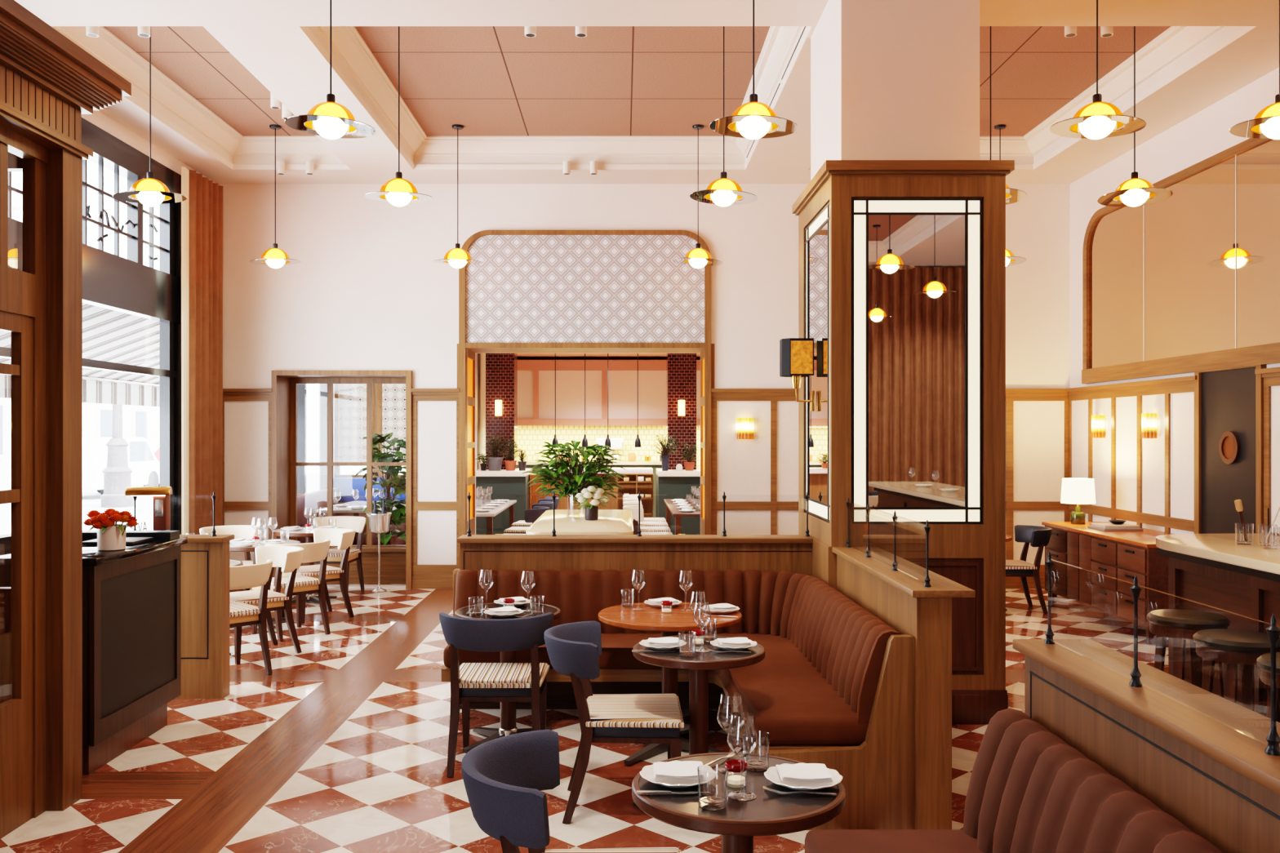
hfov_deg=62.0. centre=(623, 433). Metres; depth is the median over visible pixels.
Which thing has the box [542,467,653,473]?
countertop
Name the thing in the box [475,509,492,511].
plate
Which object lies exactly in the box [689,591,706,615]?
bowl
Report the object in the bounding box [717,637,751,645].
napkin
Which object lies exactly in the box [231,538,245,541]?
napkin
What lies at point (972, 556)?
column
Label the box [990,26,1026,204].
pendant lamp
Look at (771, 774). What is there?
plate
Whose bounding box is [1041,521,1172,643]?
sideboard
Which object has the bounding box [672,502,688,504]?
plate
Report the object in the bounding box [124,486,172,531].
desk lamp
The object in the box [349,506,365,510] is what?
plate
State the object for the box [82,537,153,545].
book
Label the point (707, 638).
tumbler
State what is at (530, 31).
spotlight
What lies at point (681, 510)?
plate
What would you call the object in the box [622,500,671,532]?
dining chair
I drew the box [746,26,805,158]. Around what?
slot vent
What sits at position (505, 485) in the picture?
countertop
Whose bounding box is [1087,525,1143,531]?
book
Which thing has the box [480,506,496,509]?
plate
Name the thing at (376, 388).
window
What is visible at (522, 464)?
potted plant
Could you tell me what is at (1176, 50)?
trim
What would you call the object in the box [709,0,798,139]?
pendant lamp
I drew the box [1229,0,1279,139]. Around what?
pendant lamp
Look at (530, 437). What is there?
wall
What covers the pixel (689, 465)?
potted plant
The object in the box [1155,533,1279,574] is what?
countertop
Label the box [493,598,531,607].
plate
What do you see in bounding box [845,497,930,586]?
glass screen
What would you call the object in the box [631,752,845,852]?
round table
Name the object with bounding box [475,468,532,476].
countertop
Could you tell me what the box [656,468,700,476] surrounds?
countertop
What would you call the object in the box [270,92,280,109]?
spotlight
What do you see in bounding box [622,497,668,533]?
dining chair
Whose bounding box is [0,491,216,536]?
glass screen
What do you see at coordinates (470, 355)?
trim
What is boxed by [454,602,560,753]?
round table
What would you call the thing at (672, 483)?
countertop
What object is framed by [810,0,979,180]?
pillar
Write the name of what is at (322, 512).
dining table
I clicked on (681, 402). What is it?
sconce
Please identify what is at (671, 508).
dining table
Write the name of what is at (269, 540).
napkin
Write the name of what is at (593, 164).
spotlight
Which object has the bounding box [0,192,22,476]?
building
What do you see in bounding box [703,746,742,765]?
fork
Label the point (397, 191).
pendant lamp
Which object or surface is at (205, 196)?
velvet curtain
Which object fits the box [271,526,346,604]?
round table
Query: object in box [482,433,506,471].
potted plant
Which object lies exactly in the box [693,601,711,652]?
wine glass
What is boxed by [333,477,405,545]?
bench
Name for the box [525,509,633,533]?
table
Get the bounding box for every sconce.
[494,400,502,417]
[678,400,684,417]
[736,417,753,439]
[1091,415,1104,437]
[1141,413,1156,438]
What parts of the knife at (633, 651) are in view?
handle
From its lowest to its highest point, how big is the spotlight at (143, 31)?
0.129 m
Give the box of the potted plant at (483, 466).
[476,453,488,470]
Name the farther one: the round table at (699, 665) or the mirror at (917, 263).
the mirror at (917, 263)
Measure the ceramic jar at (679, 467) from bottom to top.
0.111 m
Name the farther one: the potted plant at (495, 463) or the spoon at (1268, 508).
the potted plant at (495, 463)
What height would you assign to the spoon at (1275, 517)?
0.268 m
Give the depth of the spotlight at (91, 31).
7.30 m
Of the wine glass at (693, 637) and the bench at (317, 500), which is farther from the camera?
the bench at (317, 500)
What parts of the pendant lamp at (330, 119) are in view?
globe, cord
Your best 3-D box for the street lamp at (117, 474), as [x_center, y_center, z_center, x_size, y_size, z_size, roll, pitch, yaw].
[-12.654,-0.916,26.640,0.755,5.494,0.755,0,0,0]
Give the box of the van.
[82,437,159,495]
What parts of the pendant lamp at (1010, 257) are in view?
cord, globe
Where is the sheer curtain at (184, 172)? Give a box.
[181,166,188,533]
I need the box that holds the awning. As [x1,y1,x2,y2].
[0,302,159,406]
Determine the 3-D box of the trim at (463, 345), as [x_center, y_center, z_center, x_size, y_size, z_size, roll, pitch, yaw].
[-0.422,-0.266,11.816,2.790,3.974,0.078,0,0,0]
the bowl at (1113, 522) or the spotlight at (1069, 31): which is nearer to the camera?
the spotlight at (1069, 31)
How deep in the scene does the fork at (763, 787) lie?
2.89 m
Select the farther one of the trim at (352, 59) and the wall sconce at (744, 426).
the wall sconce at (744, 426)
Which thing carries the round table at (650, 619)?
on the floor
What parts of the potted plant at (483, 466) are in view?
pot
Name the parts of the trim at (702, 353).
amber panel, amber panel, amber panel, amber panel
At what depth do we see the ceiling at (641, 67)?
8.72 m
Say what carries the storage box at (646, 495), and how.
on the open shelf
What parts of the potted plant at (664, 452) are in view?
pot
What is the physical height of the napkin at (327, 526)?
0.014 m
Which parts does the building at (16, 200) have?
pane, cornice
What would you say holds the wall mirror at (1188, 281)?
attached to the wall at (1205, 134)
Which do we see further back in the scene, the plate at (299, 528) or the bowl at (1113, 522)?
the plate at (299, 528)
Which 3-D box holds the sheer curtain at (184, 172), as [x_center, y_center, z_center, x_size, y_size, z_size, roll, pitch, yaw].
[-4.396,-0.488,10.689,0.041,4.351,0.157,0,0,-9]
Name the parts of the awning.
rail, arm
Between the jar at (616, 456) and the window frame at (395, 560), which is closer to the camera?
the window frame at (395, 560)
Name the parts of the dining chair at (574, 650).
backrest, leg, leg, seat, seat rail, leg, leg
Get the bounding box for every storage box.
[623,477,629,481]
[637,475,644,481]
[644,494,651,497]
[645,477,650,481]
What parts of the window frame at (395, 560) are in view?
sash, sill panel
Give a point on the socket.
(796, 380)
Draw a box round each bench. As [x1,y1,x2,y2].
[297,488,337,543]
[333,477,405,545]
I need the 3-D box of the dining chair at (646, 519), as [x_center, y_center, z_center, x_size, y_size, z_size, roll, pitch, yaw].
[0.313,1.320,15.707,0.633,0.812,0.589,0,0,0]
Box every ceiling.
[14,0,1279,183]
[517,353,700,359]
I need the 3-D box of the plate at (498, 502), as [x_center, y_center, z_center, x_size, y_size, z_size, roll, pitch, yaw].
[-1.754,0.970,14.874,0.218,0.027,0.218,0,0,0]
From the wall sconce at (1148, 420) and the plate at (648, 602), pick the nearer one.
the plate at (648, 602)
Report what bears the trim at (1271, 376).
attached to the wall at (1205, 134)
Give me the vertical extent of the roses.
0.293 m
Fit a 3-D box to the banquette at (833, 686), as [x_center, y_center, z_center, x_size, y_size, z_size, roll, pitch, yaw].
[0.081,1.294,6.078,2.380,0.854,3.034,0,0,0]
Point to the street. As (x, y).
(91, 499)
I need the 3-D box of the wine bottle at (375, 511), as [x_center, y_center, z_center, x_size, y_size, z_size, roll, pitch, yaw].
[-2.708,0.891,11.622,0.076,0.316,0.074,0,0,0]
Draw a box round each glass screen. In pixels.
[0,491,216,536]
[466,491,809,536]
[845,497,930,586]
[1044,551,1279,755]
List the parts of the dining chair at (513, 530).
seat, backrest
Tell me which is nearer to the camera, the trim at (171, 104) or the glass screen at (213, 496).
the glass screen at (213, 496)
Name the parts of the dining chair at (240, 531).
backrest, seat, leg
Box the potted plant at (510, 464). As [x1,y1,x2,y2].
[502,437,519,471]
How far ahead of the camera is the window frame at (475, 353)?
12.61 m
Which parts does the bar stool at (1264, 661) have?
seat, leg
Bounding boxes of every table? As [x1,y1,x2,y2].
[229,538,300,628]
[229,559,243,656]
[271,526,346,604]
[315,501,405,545]
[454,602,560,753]
[475,500,516,533]
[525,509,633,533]
[598,602,742,764]
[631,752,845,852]
[632,635,764,807]
[663,498,700,533]
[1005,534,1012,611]
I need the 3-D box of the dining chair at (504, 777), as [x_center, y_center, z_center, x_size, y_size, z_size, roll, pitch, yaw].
[-0.137,1.320,3.008,0.633,0.812,0.589,0,0,0]
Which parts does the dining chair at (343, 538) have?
leg, leg, seat, leg, seat rail, backrest, leg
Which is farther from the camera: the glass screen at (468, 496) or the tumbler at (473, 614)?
the glass screen at (468, 496)
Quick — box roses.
[572,485,610,509]
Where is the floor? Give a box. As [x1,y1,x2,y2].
[0,583,1168,852]
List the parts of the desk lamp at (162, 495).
tube bulb, lamp shade, post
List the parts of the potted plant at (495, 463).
pot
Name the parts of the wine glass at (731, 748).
stem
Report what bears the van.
on the street
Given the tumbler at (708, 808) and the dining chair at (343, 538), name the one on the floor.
the dining chair at (343, 538)
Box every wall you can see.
[0,534,234,698]
[81,110,334,489]
[218,183,1070,588]
[456,534,815,576]
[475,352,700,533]
[475,353,485,470]
[517,425,700,468]
[812,538,975,829]
[1013,639,1279,852]
[1070,66,1279,388]
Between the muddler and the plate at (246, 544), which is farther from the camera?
the plate at (246, 544)
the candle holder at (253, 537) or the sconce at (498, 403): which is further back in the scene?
the sconce at (498, 403)
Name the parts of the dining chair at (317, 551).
leg, leg, seat rail, seat, backrest, leg, leg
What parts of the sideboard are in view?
leg, drawer, drawer, drawer, door, door, pull, pull, drawer, drawer, drawer, pull, pull, pull, drawer, drawer, drawer, leg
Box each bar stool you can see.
[1146,608,1230,697]
[1192,628,1279,722]
[1256,652,1279,721]
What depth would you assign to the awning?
11.84 m
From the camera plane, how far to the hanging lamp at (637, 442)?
17.75 m
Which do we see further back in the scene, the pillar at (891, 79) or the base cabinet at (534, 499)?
the base cabinet at (534, 499)
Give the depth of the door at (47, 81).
4.81 m
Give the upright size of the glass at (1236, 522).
0.122 m
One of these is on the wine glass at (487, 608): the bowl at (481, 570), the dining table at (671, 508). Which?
the bowl at (481, 570)
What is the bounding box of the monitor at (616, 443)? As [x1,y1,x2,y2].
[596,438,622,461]
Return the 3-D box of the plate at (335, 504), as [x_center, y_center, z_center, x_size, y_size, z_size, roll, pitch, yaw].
[-3.774,0.970,14.264,0.218,0.027,0.218,0,0,0]
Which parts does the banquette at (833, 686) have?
panel, seat rail, seat, backrest, panel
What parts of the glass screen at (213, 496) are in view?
glass, post, post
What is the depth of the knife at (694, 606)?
6.01 m
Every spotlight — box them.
[85,26,98,37]
[137,26,150,37]
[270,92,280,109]
[276,160,284,174]
[281,102,291,119]
[306,160,313,174]
[524,26,536,37]
[563,160,570,174]
[575,26,586,37]
[590,160,597,174]
[1064,26,1076,37]
[1100,26,1113,37]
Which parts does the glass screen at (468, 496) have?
post, post, glass, post, post, post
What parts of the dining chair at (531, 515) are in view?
backrest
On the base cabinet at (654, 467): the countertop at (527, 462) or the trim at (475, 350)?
the countertop at (527, 462)
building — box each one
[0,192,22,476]
[82,402,159,453]
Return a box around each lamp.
[100,404,133,507]
[112,26,186,206]
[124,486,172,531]
[248,124,301,268]
[284,0,376,139]
[364,26,433,206]
[432,124,482,268]
[551,353,558,447]
[582,353,588,447]
[604,353,611,447]
[634,353,640,447]
[673,124,723,268]
[689,26,758,206]
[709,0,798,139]
[779,337,814,411]
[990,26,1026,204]
[994,124,1026,266]
[1049,0,1146,139]
[1060,478,1095,524]
[1097,26,1173,206]
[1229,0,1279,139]
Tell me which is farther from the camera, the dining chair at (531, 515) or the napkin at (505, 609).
the dining chair at (531, 515)
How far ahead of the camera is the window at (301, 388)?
15.00 m
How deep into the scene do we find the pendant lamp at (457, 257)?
10.60 m
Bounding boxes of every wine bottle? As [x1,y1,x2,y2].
[371,500,378,514]
[380,500,386,514]
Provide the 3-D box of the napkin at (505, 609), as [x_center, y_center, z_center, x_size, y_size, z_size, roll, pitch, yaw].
[-0.642,0.951,5.739,0.142,0.014,0.131,0,0,-21]
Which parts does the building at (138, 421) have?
pane, pane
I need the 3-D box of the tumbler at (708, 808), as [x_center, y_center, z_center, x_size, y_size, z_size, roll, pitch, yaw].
[0.235,0.933,2.808,0.079,0.100,0.079,0,0,0]
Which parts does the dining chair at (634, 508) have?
backrest, leg, seat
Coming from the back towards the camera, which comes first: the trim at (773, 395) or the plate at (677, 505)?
the plate at (677, 505)
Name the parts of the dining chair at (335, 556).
seat rail, backrest, seat, leg, leg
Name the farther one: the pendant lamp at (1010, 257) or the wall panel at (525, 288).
the wall panel at (525, 288)
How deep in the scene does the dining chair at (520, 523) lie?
14.94 m
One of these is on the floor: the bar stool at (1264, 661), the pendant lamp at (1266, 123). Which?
the bar stool at (1264, 661)
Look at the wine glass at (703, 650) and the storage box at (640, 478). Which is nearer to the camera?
the wine glass at (703, 650)
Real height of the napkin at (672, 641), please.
0.014 m
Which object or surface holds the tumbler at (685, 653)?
on the round table at (699, 665)
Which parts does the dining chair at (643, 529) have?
backrest, seat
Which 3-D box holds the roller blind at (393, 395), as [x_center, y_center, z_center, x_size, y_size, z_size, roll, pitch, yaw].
[-3.330,-0.172,16.596,0.845,1.277,0.020,0,0,0]
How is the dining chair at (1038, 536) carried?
on the floor
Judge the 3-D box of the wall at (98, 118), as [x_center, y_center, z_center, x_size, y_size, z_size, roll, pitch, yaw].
[-4.584,-0.735,5.772,0.157,4.913,21.979,0,0,0]
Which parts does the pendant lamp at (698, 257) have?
globe, cord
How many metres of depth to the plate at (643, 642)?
4.87 m
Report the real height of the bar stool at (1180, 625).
0.767 m
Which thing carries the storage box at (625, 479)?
on the open shelf
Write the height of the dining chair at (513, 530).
0.812 m
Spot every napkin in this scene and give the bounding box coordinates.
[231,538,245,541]
[234,540,255,543]
[263,539,281,542]
[283,525,300,528]
[318,525,334,528]
[488,606,519,613]
[499,596,526,602]
[647,636,678,645]
[648,597,679,603]
[653,760,705,779]
[704,603,737,609]
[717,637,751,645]
[775,763,833,782]
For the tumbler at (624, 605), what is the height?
0.100 m
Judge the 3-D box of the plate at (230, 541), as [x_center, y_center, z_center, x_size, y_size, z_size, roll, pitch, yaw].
[-3.463,0.970,9.524,0.218,0.027,0.218,0,0,0]
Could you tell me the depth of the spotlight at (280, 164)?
11.09 m
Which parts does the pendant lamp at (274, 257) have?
globe, cord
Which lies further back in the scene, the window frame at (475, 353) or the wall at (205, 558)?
the window frame at (475, 353)
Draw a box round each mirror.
[804,202,829,522]
[851,198,982,523]
[1081,137,1279,383]
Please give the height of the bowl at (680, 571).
0.115 m
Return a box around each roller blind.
[337,383,366,462]
[382,383,405,462]
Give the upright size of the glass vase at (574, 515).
0.233 m
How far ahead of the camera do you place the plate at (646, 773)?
2.99 m
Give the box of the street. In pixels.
[0,466,405,533]
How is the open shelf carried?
attached to the countertop at (645, 488)
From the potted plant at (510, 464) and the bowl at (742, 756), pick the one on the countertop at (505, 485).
the potted plant at (510, 464)
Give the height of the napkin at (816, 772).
0.014 m
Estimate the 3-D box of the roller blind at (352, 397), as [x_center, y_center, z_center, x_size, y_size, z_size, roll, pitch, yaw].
[-4.174,-0.172,16.596,0.534,1.277,0.020,0,0,0]
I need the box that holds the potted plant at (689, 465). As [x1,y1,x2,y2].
[679,443,700,470]
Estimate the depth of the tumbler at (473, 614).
5.73 m
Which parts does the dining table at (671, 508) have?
leg, leg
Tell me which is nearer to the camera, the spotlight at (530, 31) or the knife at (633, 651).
the knife at (633, 651)
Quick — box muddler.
[1234,499,1248,541]
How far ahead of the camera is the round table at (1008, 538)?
10.06 m
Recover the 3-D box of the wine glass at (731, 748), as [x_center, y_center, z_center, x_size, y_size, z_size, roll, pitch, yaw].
[0.323,0.872,2.886,0.083,0.221,0.083,0,0,0]
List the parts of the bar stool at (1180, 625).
leg, leg, seat, leg, leg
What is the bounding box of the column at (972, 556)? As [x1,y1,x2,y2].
[792,160,1014,724]
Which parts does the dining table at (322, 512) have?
leg, leg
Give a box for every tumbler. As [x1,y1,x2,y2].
[468,596,483,617]
[529,595,544,615]
[620,589,634,608]
[678,632,696,657]
[697,766,727,810]
[700,619,716,641]
[742,732,769,771]
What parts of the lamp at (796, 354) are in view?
lamp shade, arm, plate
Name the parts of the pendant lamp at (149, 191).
cord, globe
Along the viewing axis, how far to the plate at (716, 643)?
4.87 m
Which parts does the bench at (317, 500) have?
seat, backrest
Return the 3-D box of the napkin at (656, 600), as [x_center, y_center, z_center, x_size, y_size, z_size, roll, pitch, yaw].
[0.229,0.951,6.061,0.142,0.014,0.131,0,0,-18]
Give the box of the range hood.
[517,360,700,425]
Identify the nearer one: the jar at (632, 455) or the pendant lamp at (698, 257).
the pendant lamp at (698, 257)
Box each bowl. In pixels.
[479,569,493,590]
[520,570,535,591]
[631,569,645,590]
[678,570,693,591]
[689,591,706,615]
[716,692,745,733]
[727,713,757,757]
[1108,520,1126,524]
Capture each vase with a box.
[97,524,126,551]
[567,495,585,517]
[584,506,598,520]
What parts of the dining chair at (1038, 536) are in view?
seat rail, seat, leg, backrest, leg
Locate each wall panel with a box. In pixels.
[224,385,1279,564]
[465,235,704,342]
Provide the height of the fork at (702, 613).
0.016 m
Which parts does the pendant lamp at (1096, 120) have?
globe, cord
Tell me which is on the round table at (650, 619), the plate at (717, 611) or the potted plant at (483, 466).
the plate at (717, 611)
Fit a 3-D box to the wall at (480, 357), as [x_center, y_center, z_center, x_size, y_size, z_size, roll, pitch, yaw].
[-2.420,0.167,16.428,0.068,3.109,8.215,0,0,0]
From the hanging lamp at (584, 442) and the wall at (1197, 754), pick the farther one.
the hanging lamp at (584, 442)
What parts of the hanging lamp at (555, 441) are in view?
lamp shade, cord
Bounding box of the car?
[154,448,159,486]
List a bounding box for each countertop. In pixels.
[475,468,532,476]
[475,468,532,533]
[517,461,661,464]
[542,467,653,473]
[542,467,653,530]
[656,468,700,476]
[656,468,700,533]
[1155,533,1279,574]
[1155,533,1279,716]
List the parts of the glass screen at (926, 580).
post, post, post, post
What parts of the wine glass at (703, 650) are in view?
stem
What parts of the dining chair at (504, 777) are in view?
leg, backrest, leg, seat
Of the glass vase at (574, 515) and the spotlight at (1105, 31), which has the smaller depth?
the spotlight at (1105, 31)
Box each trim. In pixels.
[51,26,349,168]
[222,388,271,588]
[300,26,811,168]
[410,388,459,588]
[457,343,475,534]
[458,230,711,568]
[467,348,704,352]
[700,343,714,533]
[711,388,1068,588]
[808,26,1255,168]
[1066,367,1279,536]
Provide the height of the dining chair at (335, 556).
0.812 m
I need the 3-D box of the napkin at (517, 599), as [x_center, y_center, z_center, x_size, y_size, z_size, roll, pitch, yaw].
[-0.629,0.951,6.088,0.142,0.014,0.131,0,0,-14]
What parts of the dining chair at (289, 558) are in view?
seat, leg, seat rail, backrest, leg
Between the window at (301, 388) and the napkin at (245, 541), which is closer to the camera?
the napkin at (245, 541)
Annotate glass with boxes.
[479,569,493,610]
[520,570,535,612]
[631,569,645,609]
[678,570,693,611]
[689,591,706,638]
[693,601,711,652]
[716,692,745,771]
[727,713,757,799]
[1235,522,1253,545]
[1257,524,1277,546]
[1261,525,1279,549]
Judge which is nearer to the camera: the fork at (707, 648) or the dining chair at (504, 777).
the dining chair at (504, 777)
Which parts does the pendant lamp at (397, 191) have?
globe, cord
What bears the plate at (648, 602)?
on the round table at (650, 619)
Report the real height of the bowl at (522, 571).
0.115 m
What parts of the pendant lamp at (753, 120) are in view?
globe, cord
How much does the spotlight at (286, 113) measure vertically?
0.129 m
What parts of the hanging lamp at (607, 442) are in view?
cord, lamp shade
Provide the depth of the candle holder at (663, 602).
5.82 m
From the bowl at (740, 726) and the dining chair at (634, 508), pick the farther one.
the dining chair at (634, 508)
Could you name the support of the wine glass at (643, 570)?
on the round table at (650, 619)
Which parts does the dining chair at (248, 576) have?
leg, seat rail, seat, backrest, leg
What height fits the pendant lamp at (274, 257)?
1.426 m
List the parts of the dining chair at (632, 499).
backrest, seat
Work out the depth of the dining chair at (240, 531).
10.56 m
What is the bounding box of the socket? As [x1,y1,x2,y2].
[791,375,801,388]
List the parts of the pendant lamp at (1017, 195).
cord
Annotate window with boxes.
[0,117,181,533]
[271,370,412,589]
[297,383,327,493]
[334,383,405,478]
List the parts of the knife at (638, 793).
handle, blade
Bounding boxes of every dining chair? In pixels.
[199,524,258,591]
[229,546,304,653]
[229,559,272,674]
[251,538,330,641]
[280,528,355,623]
[304,515,366,592]
[439,612,554,777]
[461,729,682,852]
[503,501,553,533]
[504,506,549,533]
[511,496,559,526]
[543,621,684,824]
[622,494,666,533]
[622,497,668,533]
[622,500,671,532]
[622,504,672,533]
[1005,524,1052,614]
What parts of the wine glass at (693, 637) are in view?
stem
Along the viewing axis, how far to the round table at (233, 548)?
9.35 m
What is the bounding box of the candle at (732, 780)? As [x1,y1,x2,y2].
[725,769,746,786]
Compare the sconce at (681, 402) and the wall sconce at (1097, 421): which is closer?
the wall sconce at (1097, 421)
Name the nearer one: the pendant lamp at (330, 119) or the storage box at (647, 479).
the pendant lamp at (330, 119)
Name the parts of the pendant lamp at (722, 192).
globe, cord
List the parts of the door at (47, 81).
panel, moulding, cornice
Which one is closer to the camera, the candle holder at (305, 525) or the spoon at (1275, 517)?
the spoon at (1275, 517)
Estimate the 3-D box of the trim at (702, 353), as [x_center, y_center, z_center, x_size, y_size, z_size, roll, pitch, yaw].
[0.966,0.361,12.227,0.101,2.721,0.790,0,0,0]
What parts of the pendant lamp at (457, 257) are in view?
globe, cord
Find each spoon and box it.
[1264,506,1279,542]
[1267,508,1269,542]
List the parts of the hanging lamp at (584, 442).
cord, lamp shade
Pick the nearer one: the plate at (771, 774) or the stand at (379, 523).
the plate at (771, 774)
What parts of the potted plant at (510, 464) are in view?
pot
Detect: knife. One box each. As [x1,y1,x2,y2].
[631,649,675,652]
[636,790,710,795]
[688,604,713,608]
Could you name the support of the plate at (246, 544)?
on the round table at (233, 548)
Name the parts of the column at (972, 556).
cornice, skirt panel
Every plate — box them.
[229,539,248,544]
[231,542,257,546]
[259,540,284,544]
[280,527,302,531]
[333,504,349,506]
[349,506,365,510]
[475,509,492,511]
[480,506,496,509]
[483,608,524,617]
[485,503,501,506]
[489,501,505,504]
[493,499,509,502]
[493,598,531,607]
[639,639,686,650]
[639,760,716,788]
[644,600,681,608]
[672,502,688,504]
[674,504,690,506]
[676,506,693,509]
[678,509,695,512]
[700,605,739,613]
[710,639,757,651]
[764,763,842,791]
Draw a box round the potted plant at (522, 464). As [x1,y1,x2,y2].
[515,448,527,471]
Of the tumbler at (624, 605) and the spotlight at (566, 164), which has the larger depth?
the spotlight at (566, 164)
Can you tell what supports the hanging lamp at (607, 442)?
hanging from the ceiling at (520, 356)
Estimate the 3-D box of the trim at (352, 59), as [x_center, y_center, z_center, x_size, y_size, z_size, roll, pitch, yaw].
[-0.459,-2.929,9.219,3.509,0.303,3.956,0,0,0]
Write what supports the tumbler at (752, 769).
on the round table at (744, 817)
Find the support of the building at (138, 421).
on the street
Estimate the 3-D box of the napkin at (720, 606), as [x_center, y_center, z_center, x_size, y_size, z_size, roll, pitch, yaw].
[0.535,0.951,5.850,0.142,0.014,0.131,0,0,-19]
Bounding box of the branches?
[520,440,630,502]
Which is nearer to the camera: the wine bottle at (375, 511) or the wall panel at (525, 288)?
the wine bottle at (375, 511)
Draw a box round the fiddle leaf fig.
[354,431,405,545]
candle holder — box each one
[252,536,259,544]
[304,524,311,529]
[503,598,514,606]
[661,600,672,613]
[691,629,704,644]
[724,759,747,786]
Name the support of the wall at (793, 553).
on the floor
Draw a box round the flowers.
[83,508,137,534]
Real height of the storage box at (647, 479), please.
0.052 m
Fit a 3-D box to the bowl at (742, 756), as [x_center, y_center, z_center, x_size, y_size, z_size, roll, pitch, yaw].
[0.323,0.819,2.886,0.083,0.115,0.083,0,0,0]
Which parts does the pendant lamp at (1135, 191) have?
globe, cord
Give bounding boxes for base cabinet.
[517,464,662,517]
[529,473,555,509]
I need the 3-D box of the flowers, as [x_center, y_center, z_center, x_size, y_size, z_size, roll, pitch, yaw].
[-2.732,0.496,5.678,0.269,0.185,0.231,0,0,-25]
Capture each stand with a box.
[0,530,187,775]
[366,511,391,592]
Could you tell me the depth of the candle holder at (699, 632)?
4.96 m
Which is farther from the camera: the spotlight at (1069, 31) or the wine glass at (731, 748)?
the spotlight at (1069, 31)
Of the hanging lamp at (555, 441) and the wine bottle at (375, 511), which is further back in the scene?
the hanging lamp at (555, 441)
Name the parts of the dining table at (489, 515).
leg, leg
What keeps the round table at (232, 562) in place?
on the floor
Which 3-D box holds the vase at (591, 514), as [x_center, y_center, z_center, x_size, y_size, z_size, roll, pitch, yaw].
[-0.304,0.765,10.245,0.129,0.133,0.129,0,0,0]
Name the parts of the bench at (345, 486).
seat, backrest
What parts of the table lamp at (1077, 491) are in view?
lamp shade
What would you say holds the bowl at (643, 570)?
on the wine glass at (643, 570)
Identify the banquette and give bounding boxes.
[441,568,915,830]
[804,708,1222,852]
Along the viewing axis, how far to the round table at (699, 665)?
4.85 m
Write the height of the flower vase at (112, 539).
0.131 m
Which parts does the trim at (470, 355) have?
amber panel, amber panel, amber panel, amber panel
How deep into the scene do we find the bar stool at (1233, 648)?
4.97 m
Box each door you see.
[0,0,131,839]
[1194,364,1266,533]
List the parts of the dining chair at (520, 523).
seat, backrest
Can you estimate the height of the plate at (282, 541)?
0.027 m
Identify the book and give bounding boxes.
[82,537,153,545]
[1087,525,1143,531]
[1091,523,1140,528]
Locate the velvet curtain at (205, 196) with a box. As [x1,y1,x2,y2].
[187,168,222,533]
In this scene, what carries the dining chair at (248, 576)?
on the floor
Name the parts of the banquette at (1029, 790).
seat, backrest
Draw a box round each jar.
[613,454,618,461]
[627,452,635,461]
[644,455,650,461]
[675,463,682,471]
[691,635,704,644]
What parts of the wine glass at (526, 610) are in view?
stem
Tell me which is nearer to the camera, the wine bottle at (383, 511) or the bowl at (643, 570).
the bowl at (643, 570)
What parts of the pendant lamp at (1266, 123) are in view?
globe, cord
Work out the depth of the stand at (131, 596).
5.72 m
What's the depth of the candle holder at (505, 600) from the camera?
5.90 m
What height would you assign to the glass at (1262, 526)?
0.122 m
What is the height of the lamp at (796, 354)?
0.466 m
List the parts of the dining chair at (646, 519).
backrest, seat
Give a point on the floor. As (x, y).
(343, 748)
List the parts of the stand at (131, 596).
frame, panel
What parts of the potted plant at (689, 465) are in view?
pot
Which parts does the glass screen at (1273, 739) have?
post, glass, post, post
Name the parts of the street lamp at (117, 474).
post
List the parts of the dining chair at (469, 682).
leg, leg, backrest, seat rail, seat, leg, leg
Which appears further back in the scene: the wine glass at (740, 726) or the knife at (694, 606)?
the knife at (694, 606)
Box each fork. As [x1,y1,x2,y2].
[702,613,737,617]
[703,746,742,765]
[706,648,751,653]
[762,786,836,795]
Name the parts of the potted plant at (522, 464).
pot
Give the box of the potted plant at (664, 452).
[649,433,680,471]
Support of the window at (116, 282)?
in the wall at (98, 118)
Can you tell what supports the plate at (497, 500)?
on the dining table at (489, 515)
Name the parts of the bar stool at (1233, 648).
leg, leg, seat, leg, leg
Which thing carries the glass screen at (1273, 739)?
on the wall at (1197, 754)
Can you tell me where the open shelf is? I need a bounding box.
[616,473,653,517]
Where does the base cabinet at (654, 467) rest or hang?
on the floor
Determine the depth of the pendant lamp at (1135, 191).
7.70 m
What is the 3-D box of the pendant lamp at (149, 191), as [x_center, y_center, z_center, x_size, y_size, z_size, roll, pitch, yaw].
[-3.441,-2.367,7.748,0.495,1.426,0.495,0,0,-44]
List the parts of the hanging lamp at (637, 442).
lamp shade, cord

